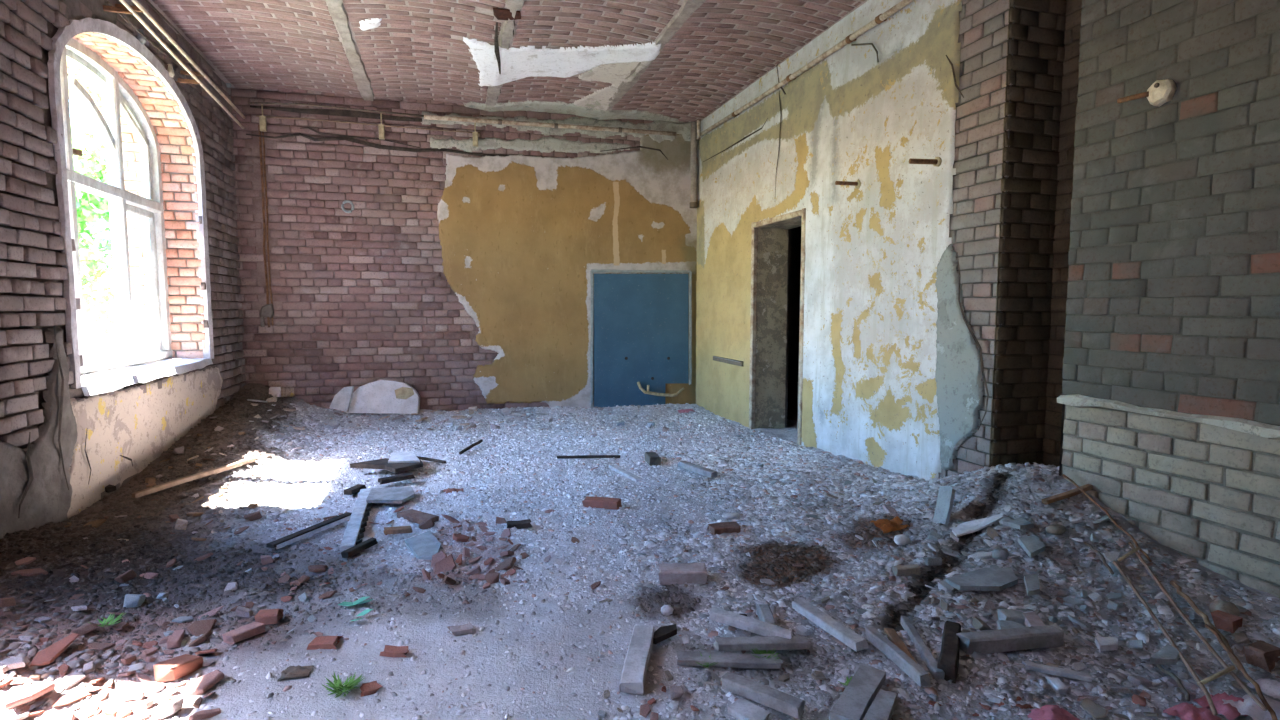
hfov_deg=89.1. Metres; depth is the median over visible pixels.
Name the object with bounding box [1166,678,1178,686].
bit
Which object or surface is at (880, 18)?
ceiling pipe
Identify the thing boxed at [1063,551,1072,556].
flake
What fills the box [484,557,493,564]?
fragment
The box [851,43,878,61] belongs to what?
wire
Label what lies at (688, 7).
trim
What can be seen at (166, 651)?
fragment
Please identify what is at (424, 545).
sheet
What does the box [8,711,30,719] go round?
fragment
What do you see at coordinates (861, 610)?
crumb
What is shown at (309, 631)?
shard
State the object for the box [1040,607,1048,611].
flake
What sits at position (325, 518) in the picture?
chip
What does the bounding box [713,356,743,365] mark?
wall rail
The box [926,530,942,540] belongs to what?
flake
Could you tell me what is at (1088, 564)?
flake
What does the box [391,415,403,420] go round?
lump
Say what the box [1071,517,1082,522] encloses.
flake
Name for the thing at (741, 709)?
timber
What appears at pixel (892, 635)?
timber
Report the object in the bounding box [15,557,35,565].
shard
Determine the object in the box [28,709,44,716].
fragment
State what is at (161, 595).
shard
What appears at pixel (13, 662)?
fragment
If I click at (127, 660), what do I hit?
fragment
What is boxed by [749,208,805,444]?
door frame
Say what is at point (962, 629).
flake
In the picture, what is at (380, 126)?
bracket
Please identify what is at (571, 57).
ceiling
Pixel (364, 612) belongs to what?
scrap
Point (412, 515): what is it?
fragment
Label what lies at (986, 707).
chip
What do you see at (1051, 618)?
flake
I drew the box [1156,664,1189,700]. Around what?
rod
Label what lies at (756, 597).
crumb
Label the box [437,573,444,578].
fragment
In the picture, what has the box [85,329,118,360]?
ground
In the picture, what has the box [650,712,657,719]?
chip
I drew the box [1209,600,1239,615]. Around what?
stone
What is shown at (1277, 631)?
bit
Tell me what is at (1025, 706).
scrap
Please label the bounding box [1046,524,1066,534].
stone
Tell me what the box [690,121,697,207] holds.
pipe
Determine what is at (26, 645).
fragment
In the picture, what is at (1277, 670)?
bit
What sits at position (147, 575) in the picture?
shard
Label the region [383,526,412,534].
timber
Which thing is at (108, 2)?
wire
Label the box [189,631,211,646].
fragment
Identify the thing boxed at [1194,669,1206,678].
bit
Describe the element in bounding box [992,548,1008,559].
stone
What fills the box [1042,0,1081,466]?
wall niche
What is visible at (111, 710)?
fragment
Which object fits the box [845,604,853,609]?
crumb
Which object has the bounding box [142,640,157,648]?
fragment
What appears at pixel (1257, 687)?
rod
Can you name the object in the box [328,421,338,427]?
lump
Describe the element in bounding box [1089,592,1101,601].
flake
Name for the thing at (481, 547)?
fragment
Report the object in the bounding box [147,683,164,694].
fragment
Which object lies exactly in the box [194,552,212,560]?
shard
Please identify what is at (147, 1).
wire
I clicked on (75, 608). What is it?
shard
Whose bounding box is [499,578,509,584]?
fragment
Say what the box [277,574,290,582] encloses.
shard
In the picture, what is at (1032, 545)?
plaster slab
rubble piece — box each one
[84,519,106,527]
[145,477,155,483]
[146,483,156,487]
[169,514,179,521]
[173,446,183,453]
[175,519,187,529]
[186,512,202,515]
[191,537,205,540]
[208,493,223,499]
[214,426,223,430]
[234,526,249,534]
[244,511,261,520]
[245,453,252,458]
[247,503,257,507]
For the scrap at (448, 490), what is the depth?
4.16 m
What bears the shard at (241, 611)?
on the floor at (227, 700)
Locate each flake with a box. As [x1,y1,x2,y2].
[806,514,817,517]
[822,492,837,498]
[830,479,838,486]
[858,486,868,493]
[882,504,895,515]
[923,557,941,564]
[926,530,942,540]
[928,544,938,551]
[928,617,939,619]
[931,596,939,603]
[938,580,953,592]
[940,594,951,598]
[941,548,959,557]
[941,599,947,610]
[950,532,958,541]
[956,612,966,620]
[959,599,970,604]
[961,551,970,555]
[961,628,970,631]
[968,552,993,559]
[968,597,978,603]
[972,617,990,630]
[976,546,989,551]
[983,600,995,611]
[987,526,998,539]
[1013,572,1023,579]
[1022,567,1036,573]
[1023,604,1035,608]
[1038,576,1046,580]
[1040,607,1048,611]
[1047,571,1066,578]
[1048,616,1057,622]
[1050,566,1063,569]
[1054,558,1071,565]
[1056,590,1070,596]
[1060,624,1067,629]
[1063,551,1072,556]
[1063,597,1084,608]
[1068,615,1086,627]
[1070,537,1082,541]
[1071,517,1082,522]
[1072,627,1078,633]
[1078,560,1092,567]
[1079,605,1093,611]
[1080,589,1086,597]
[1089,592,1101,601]
[1091,534,1098,542]
[1091,588,1105,591]
[1092,515,1115,523]
[1096,577,1104,583]
[1102,619,1111,625]
[1103,551,1120,561]
[1106,593,1122,599]
[1107,600,1122,611]
[1109,559,1121,576]
[1109,625,1121,636]
[1110,589,1122,593]
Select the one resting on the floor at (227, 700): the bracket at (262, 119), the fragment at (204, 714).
the fragment at (204, 714)
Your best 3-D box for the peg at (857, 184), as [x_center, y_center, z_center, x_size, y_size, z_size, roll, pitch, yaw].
[1.497,-1.268,4.660,0.192,0.064,0.065,-1,5,-17]
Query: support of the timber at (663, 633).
on the floor at (227, 700)
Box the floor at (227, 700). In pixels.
[0,383,1279,719]
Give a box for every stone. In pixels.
[644,452,660,465]
[661,605,673,615]
[722,512,739,519]
[894,534,909,545]
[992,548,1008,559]
[999,517,1012,524]
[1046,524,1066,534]
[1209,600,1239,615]
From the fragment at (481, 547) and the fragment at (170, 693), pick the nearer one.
the fragment at (170, 693)
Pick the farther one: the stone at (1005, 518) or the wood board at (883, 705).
the stone at (1005, 518)
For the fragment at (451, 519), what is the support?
on the floor at (227, 700)
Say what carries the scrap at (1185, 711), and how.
on the floor at (227, 700)
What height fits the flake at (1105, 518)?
0.052 m
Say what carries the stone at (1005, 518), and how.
on the rubble at (810, 453)
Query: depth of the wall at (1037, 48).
3.56 m
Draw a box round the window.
[60,38,172,373]
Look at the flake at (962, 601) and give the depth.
2.57 m
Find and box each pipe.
[637,382,683,396]
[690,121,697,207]
[697,120,700,139]
[700,0,913,135]
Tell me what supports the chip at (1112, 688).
on the rubble at (810, 453)
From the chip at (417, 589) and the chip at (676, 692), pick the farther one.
the chip at (417, 589)
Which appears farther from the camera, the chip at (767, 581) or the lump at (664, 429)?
the lump at (664, 429)
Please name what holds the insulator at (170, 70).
attached to the wall at (67, 435)
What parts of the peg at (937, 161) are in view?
rod, wall plate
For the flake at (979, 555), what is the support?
on the floor at (227, 700)
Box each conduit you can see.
[248,102,423,116]
[256,115,479,133]
[424,115,676,135]
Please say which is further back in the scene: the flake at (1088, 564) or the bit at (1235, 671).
the flake at (1088, 564)
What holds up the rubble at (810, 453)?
on the floor at (227, 700)
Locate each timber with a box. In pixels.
[105,484,115,492]
[131,457,255,497]
[341,537,377,557]
[344,484,365,494]
[378,473,414,484]
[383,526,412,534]
[417,456,446,463]
[459,439,482,454]
[557,455,620,458]
[609,465,642,481]
[619,625,653,694]
[653,624,676,643]
[676,651,782,668]
[678,461,717,477]
[709,606,792,638]
[713,636,811,650]
[721,672,804,719]
[727,698,768,719]
[757,604,775,624]
[792,598,868,651]
[865,627,930,686]
[884,628,916,662]
[900,616,944,680]
[937,621,960,683]
[956,625,1063,654]
[1022,661,1093,681]
[1041,484,1092,504]
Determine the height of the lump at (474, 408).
0.055 m
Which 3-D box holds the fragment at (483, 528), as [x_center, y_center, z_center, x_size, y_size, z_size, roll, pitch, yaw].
[-0.839,0.904,3.481,0.072,0.027,0.038,4,6,39]
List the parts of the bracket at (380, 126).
plate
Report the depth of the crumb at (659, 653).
2.19 m
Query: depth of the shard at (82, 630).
2.20 m
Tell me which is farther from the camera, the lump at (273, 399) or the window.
the lump at (273, 399)
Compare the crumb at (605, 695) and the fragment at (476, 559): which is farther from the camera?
the fragment at (476, 559)
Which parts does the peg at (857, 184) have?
rod, wall plate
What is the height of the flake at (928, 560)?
0.062 m
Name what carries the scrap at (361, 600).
on the floor at (227, 700)
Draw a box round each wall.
[0,0,246,538]
[230,88,697,410]
[696,0,1279,597]
[785,226,800,427]
[989,0,1066,466]
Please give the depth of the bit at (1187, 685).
2.03 m
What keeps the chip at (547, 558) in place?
on the floor at (227, 700)
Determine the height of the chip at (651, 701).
0.016 m
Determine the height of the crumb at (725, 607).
0.018 m
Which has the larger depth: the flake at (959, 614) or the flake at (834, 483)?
the flake at (834, 483)
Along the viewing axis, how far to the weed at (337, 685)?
1.97 m
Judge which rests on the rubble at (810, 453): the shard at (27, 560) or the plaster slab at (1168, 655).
the plaster slab at (1168, 655)
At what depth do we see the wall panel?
7.56 m
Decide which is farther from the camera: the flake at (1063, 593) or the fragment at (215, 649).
the flake at (1063, 593)
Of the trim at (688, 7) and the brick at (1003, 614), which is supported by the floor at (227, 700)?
the brick at (1003, 614)
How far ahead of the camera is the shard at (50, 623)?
2.22 m
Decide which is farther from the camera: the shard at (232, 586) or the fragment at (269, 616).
the shard at (232, 586)
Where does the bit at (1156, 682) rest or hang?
on the rubble at (810, 453)
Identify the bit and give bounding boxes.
[1047,678,1067,693]
[1071,662,1086,670]
[1076,710,1083,717]
[1078,695,1098,700]
[1080,697,1106,718]
[1098,685,1106,694]
[1114,713,1129,719]
[1127,640,1143,650]
[1128,675,1152,686]
[1143,712,1158,716]
[1144,589,1155,592]
[1152,679,1161,685]
[1161,557,1172,563]
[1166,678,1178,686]
[1180,680,1197,690]
[1188,678,1196,683]
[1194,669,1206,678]
[1196,642,1206,653]
[1227,669,1238,674]
[1230,680,1246,689]
[1231,633,1249,643]
[1271,667,1279,674]
[1273,628,1279,635]
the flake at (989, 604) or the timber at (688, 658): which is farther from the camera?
the flake at (989, 604)
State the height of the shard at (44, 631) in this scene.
0.019 m
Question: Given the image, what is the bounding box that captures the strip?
[339,488,371,550]
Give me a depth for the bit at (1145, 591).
2.53 m
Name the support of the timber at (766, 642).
on the timber at (688, 658)
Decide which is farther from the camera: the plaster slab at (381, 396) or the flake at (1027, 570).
the plaster slab at (381, 396)
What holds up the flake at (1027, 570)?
on the floor at (227, 700)
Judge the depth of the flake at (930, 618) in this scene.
2.42 m
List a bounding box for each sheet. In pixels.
[366,487,414,502]
[405,531,440,559]
[950,514,1003,536]
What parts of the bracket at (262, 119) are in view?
plate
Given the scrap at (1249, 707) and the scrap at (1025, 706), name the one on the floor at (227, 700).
the scrap at (1249, 707)
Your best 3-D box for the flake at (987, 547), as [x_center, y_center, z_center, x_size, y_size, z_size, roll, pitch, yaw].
[1.587,0.874,3.009,0.059,0.031,0.027,2,5,22]
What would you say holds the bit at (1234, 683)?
on the floor at (227, 700)
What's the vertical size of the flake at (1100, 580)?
0.039 m
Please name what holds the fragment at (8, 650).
on the floor at (227, 700)
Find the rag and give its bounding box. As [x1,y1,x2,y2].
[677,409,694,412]
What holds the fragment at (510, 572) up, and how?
on the floor at (227, 700)
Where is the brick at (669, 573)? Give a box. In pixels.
[658,563,707,584]
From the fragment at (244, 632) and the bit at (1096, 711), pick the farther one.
the fragment at (244, 632)
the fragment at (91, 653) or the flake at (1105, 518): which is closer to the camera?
the fragment at (91, 653)
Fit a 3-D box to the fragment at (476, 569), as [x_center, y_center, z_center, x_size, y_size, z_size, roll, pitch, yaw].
[-0.737,0.936,2.884,0.062,0.042,0.030,-1,5,-13]
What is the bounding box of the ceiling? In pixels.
[148,0,867,122]
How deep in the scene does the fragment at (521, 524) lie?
3.48 m
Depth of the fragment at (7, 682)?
1.91 m
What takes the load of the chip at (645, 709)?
on the floor at (227, 700)
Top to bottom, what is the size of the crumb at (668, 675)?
0.023 m
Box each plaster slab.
[329,386,353,411]
[346,380,419,413]
[388,451,419,462]
[932,486,954,525]
[945,568,1017,590]
[1003,518,1033,529]
[1018,535,1044,557]
[1024,574,1039,595]
[1095,637,1117,650]
[1150,644,1179,664]
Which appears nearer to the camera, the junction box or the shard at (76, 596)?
the shard at (76, 596)
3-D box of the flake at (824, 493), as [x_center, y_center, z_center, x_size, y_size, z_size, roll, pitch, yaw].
[1.156,0.821,3.933,0.102,0.045,0.060,1,5,16]
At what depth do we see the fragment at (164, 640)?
2.21 m
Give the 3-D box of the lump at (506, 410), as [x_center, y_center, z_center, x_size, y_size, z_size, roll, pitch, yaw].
[-1.462,0.559,7.093,0.094,0.079,0.139,-2,5,-23]
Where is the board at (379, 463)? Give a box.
[350,458,422,472]
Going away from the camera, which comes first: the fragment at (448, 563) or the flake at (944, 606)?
the flake at (944, 606)
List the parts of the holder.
arm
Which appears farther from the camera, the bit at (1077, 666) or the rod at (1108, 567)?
the rod at (1108, 567)
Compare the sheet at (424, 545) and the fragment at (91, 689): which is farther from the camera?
the sheet at (424, 545)
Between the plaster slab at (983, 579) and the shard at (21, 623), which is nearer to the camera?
the shard at (21, 623)
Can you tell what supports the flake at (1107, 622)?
on the floor at (227, 700)
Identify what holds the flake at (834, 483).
on the rubble at (810, 453)
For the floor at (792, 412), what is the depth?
8.48 m
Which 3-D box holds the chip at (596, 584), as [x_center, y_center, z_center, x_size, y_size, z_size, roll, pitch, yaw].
[-0.188,0.950,2.735,0.026,0.023,0.066,4,6,42]
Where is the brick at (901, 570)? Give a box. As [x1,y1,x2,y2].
[892,564,920,575]
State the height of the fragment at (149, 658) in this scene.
0.020 m
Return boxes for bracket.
[259,104,266,131]
[378,113,384,139]
[473,123,477,146]
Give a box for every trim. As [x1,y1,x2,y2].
[325,0,373,100]
[486,0,524,105]
[608,0,705,110]
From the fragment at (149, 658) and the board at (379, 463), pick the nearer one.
the fragment at (149, 658)
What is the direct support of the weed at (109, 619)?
on the floor at (227, 700)
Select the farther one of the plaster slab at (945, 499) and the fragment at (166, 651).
the plaster slab at (945, 499)
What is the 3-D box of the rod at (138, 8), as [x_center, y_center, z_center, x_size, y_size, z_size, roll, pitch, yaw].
[-3.333,-2.237,4.452,0.178,0.146,3.635,-1,5,-17]
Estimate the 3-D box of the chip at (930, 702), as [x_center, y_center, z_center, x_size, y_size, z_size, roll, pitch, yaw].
[0.872,1.017,1.921,0.037,0.010,0.017,2,5,28]
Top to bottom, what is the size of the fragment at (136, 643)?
0.017 m
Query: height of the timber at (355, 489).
0.032 m
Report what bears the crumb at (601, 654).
on the floor at (227, 700)
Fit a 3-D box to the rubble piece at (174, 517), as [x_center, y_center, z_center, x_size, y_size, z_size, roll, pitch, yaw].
[-2.536,0.864,3.539,0.040,0.049,0.061,1,5,10]
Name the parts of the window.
sash, pane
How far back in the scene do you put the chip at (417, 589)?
2.68 m
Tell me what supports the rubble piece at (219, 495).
on the floor at (227, 700)
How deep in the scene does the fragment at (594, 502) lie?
3.82 m
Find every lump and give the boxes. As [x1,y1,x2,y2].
[247,399,266,401]
[266,396,276,402]
[282,408,295,410]
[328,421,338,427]
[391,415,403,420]
[415,417,427,421]
[434,411,443,414]
[451,415,467,418]
[454,425,462,430]
[468,406,476,410]
[491,424,499,428]
[501,407,510,414]
[512,413,525,415]
[662,426,668,431]
[869,516,910,533]
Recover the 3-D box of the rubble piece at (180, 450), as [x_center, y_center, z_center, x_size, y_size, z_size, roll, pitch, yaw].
[-3.292,0.653,4.643,0.065,0.086,0.098,-4,6,-40]
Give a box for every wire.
[107,1,185,70]
[145,0,214,70]
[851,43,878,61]
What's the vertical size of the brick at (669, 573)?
0.064 m
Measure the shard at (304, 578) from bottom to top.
0.029 m
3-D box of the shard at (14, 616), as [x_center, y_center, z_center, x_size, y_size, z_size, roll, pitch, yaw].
[-2.124,0.875,2.213,0.024,0.024,0.023,-4,6,-42]
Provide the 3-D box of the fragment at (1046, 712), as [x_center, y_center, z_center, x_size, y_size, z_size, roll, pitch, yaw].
[1.171,1.012,1.845,0.149,0.034,0.098,-1,5,-17]
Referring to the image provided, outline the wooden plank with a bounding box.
[266,512,351,548]
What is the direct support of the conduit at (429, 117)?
attached to the wall at (458, 272)
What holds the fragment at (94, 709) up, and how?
on the floor at (227, 700)
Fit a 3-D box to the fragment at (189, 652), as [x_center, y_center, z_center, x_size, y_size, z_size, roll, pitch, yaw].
[-1.492,0.969,2.138,0.037,0.021,0.024,-4,6,-42]
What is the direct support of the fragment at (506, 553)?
on the floor at (227, 700)
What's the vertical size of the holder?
0.105 m
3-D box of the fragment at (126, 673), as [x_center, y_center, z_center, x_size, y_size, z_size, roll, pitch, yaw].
[-1.616,0.982,2.038,0.061,0.027,0.041,1,5,8]
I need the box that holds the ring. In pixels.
[341,200,353,212]
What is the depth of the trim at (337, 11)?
5.38 m
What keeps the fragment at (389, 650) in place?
on the floor at (227, 700)
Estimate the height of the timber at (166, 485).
0.037 m
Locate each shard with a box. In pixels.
[0,597,16,606]
[11,568,47,576]
[11,614,20,619]
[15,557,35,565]
[16,621,26,626]
[34,617,51,623]
[39,628,49,634]
[44,621,57,625]
[69,576,78,582]
[70,594,84,599]
[71,606,86,610]
[71,622,97,636]
[106,612,134,614]
[113,622,128,630]
[115,569,136,582]
[123,594,145,607]
[144,573,157,578]
[156,593,167,598]
[161,621,169,629]
[163,630,173,635]
[166,558,175,567]
[172,616,193,622]
[187,619,216,635]
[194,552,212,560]
[198,606,223,618]
[224,582,237,590]
[230,606,248,610]
[236,606,252,617]
[245,601,253,608]
[257,604,266,609]
[261,555,272,564]
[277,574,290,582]
[290,580,299,585]
[298,575,310,582]
[298,592,308,601]
[305,629,313,633]
[307,615,316,621]
[308,564,326,571]
[313,632,322,635]
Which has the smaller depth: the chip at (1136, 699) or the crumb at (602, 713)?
the crumb at (602, 713)
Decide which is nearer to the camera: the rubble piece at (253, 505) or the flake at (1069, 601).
the flake at (1069, 601)
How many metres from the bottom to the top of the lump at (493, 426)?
0.075 m
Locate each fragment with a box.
[0,638,16,640]
[0,649,11,654]
[0,656,24,672]
[0,679,13,687]
[0,682,54,709]
[8,681,31,684]
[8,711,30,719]
[18,636,33,640]
[19,642,30,648]
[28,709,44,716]
[29,633,79,666]
[30,673,40,680]
[36,637,48,645]
[53,690,90,706]
[53,708,74,719]
[57,663,69,676]
[58,672,86,688]
[79,651,95,655]
[83,661,95,673]
[84,687,102,691]
[85,642,115,650]
[86,704,98,718]
[90,676,104,683]
[93,691,108,701]
[101,651,113,658]
[103,705,119,716]
[105,680,113,687]
[111,655,120,662]
[116,639,127,645]
[116,645,132,650]
[116,690,143,700]
[116,707,130,718]
[118,670,135,676]
[121,655,135,664]
[132,641,143,646]
[132,712,149,719]
[135,672,151,684]
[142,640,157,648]
[142,647,157,657]
[143,699,153,708]
[145,656,154,661]
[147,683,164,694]
[154,654,202,681]
[155,698,183,719]
[158,696,172,702]
[159,635,170,643]
[163,650,174,653]
[167,629,184,649]
[167,689,178,695]
[173,680,188,687]
[179,650,192,655]
[186,670,223,696]
[188,708,220,719]
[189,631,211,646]
[193,696,202,708]
[195,648,216,654]
[202,659,213,666]
[222,622,265,644]
[254,609,282,624]
[277,665,313,681]
[306,636,342,649]
[360,681,382,696]
[379,645,408,657]
[397,509,438,523]
[419,518,434,529]
[421,568,430,579]
[431,551,446,566]
[433,554,455,573]
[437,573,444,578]
[443,515,459,522]
[444,577,455,584]
[447,623,473,635]
[452,534,469,541]
[455,554,461,564]
[462,547,469,556]
[467,565,480,574]
[468,573,484,580]
[469,556,481,563]
[476,545,486,550]
[478,525,488,531]
[482,532,496,535]
[483,583,489,588]
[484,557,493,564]
[484,571,499,583]
[495,557,515,570]
[496,517,506,523]
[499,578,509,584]
[500,551,513,555]
[500,569,515,577]
[501,528,510,537]
[506,519,532,528]
[510,544,520,550]
[520,552,528,558]
[582,496,621,509]
[707,521,740,534]
[1027,705,1079,719]
[1211,610,1242,632]
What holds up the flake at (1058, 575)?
on the floor at (227, 700)
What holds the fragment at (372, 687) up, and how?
on the floor at (227, 700)
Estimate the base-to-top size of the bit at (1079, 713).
0.004 m
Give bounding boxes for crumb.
[597,710,605,717]
[599,598,612,602]
[599,650,604,657]
[603,690,609,698]
[652,651,667,656]
[664,670,672,680]
[669,702,677,708]
[722,604,729,610]
[754,595,765,602]
[778,674,789,681]
[795,624,809,635]
[811,671,826,679]
[821,596,829,603]
[838,668,849,675]
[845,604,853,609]
[857,608,866,613]
[929,693,938,700]
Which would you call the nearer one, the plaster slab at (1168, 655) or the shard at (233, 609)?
the plaster slab at (1168, 655)
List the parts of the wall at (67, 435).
window casing, window sill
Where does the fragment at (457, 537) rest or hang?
on the floor at (227, 700)
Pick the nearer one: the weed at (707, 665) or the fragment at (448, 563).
the weed at (707, 665)
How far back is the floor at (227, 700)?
2.48 m
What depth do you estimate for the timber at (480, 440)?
5.31 m
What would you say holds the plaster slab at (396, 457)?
on the board at (379, 463)
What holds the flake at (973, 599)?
on the floor at (227, 700)
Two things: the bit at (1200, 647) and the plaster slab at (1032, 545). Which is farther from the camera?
the plaster slab at (1032, 545)
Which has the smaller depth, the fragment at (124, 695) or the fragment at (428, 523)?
the fragment at (124, 695)
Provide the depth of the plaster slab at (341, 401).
6.61 m
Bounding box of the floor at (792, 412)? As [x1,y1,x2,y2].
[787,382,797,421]
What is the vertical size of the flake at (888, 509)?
0.055 m
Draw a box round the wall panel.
[590,269,691,408]
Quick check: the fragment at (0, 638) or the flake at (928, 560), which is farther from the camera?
the flake at (928, 560)
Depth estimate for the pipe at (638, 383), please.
7.58 m
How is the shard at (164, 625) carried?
on the floor at (227, 700)
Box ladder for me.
[1113,542,1266,715]
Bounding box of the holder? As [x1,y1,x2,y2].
[1117,79,1176,106]
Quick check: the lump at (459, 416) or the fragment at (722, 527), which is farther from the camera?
the lump at (459, 416)
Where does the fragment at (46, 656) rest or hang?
on the floor at (227, 700)
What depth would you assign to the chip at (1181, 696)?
1.96 m
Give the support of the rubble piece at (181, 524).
on the floor at (227, 700)
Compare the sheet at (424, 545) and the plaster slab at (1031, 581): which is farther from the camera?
the sheet at (424, 545)
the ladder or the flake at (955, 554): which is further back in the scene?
the flake at (955, 554)
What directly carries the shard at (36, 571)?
on the floor at (227, 700)
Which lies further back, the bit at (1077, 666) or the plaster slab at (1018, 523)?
the plaster slab at (1018, 523)
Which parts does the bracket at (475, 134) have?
plate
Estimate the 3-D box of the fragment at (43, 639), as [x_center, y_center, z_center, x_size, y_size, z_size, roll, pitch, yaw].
[-1.936,0.918,2.106,0.028,0.025,0.044,-2,5,-28]
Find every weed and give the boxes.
[88,612,123,626]
[322,672,363,697]
[696,653,716,667]
[751,648,779,658]
[838,675,851,685]
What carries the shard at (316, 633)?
on the floor at (227, 700)
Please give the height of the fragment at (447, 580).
0.083 m
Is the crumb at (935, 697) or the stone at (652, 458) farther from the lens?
the stone at (652, 458)
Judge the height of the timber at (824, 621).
0.052 m
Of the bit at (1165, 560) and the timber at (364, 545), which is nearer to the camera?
the bit at (1165, 560)
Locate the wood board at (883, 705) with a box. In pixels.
[863,690,896,719]
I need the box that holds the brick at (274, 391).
[269,387,294,396]
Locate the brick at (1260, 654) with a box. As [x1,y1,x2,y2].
[1243,641,1279,672]
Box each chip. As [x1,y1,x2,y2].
[281,596,292,601]
[318,591,335,598]
[323,515,337,519]
[377,564,387,568]
[394,506,403,512]
[412,587,425,592]
[544,555,550,561]
[571,536,579,543]
[591,581,600,589]
[640,703,650,717]
[647,698,655,704]
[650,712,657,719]
[670,686,683,699]
[690,705,698,710]
[760,579,774,584]
[779,537,790,540]
[792,563,804,566]
[928,700,941,705]
[979,703,991,709]
[1107,685,1129,693]
[1131,694,1145,706]
[1139,690,1150,700]
[1175,691,1195,700]
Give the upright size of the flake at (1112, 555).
0.035 m
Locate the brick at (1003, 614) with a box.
[997,609,1025,624]
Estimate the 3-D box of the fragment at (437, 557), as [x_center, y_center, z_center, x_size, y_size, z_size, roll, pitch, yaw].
[-0.933,0.932,2.996,0.071,0.076,0.112,1,5,6]
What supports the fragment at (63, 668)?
on the rubble at (810, 453)
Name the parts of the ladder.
cross rod, rod, cross rod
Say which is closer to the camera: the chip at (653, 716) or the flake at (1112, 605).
the chip at (653, 716)
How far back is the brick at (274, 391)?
6.45 m
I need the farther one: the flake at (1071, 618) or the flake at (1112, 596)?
the flake at (1112, 596)
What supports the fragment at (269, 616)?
on the floor at (227, 700)
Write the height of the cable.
2.000 m
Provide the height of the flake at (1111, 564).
0.075 m
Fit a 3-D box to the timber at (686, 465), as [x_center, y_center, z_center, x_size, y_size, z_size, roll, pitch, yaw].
[0.408,0.775,4.617,0.060,0.053,0.352,-4,6,-38]
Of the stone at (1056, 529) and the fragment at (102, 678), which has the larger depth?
the stone at (1056, 529)
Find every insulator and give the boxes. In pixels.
[135,29,145,44]
[167,64,174,77]
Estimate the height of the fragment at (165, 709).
0.052 m
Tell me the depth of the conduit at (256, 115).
6.63 m
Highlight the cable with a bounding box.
[258,125,273,327]
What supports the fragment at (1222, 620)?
on the rubble at (810, 453)
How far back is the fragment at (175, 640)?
2.18 m
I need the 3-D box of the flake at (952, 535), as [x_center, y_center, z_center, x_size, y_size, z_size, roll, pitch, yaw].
[1.520,0.852,3.150,0.034,0.025,0.096,2,5,20]
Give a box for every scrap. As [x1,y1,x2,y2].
[338,596,372,605]
[351,609,372,620]
[443,488,463,493]
[995,696,1032,708]
[1163,703,1221,719]
[1193,692,1247,719]
[1222,694,1279,719]
[1246,678,1279,698]
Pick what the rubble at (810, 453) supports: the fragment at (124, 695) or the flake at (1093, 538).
the flake at (1093, 538)
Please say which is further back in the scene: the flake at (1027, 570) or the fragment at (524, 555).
the fragment at (524, 555)
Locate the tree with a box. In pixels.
[70,104,117,347]
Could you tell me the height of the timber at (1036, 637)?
0.056 m
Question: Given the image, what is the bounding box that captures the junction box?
[260,303,273,326]
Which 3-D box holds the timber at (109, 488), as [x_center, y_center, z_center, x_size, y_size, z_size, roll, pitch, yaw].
[-3.209,0.751,3.865,0.209,0.050,0.051,2,5,20]
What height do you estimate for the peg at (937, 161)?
0.062 m
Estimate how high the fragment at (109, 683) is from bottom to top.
0.009 m
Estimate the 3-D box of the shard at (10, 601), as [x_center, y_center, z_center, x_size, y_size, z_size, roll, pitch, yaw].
[-2.215,0.846,2.262,0.066,0.053,0.047,2,5,28]
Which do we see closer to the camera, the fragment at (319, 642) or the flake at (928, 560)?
the fragment at (319, 642)
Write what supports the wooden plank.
on the floor at (227, 700)
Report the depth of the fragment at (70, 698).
1.91 m
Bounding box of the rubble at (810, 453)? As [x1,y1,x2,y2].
[0,388,1279,719]
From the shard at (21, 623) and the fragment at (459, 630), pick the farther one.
the fragment at (459, 630)
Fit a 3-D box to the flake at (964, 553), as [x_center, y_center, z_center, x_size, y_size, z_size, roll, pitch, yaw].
[1.519,0.906,3.030,0.023,0.017,0.059,-1,5,-14]
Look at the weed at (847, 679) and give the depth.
2.02 m
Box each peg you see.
[835,179,860,188]
[909,157,941,166]
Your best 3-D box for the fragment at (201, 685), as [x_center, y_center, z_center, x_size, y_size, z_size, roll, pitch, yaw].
[-1.325,0.988,1.984,0.096,0.044,0.095,-3,6,-37]
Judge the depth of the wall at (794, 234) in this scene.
10.51 m
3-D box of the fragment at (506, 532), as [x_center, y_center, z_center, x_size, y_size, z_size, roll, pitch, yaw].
[-0.688,0.903,3.361,0.063,0.054,0.057,2,5,26]
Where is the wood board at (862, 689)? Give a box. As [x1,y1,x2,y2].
[830,663,885,719]
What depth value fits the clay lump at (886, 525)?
3.37 m
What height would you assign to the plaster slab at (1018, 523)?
0.026 m
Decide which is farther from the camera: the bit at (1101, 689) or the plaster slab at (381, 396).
the plaster slab at (381, 396)
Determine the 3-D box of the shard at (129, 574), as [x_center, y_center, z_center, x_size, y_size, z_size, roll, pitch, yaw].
[-2.091,0.880,2.639,0.040,0.041,0.073,1,5,7]
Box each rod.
[103,0,243,128]
[115,0,244,118]
[1062,474,1151,561]
[1083,542,1113,574]
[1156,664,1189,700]
[1170,580,1239,669]
[1204,624,1277,719]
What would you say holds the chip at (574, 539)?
on the floor at (227, 700)
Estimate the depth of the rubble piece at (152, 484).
4.01 m
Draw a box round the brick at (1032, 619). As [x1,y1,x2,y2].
[1022,612,1045,626]

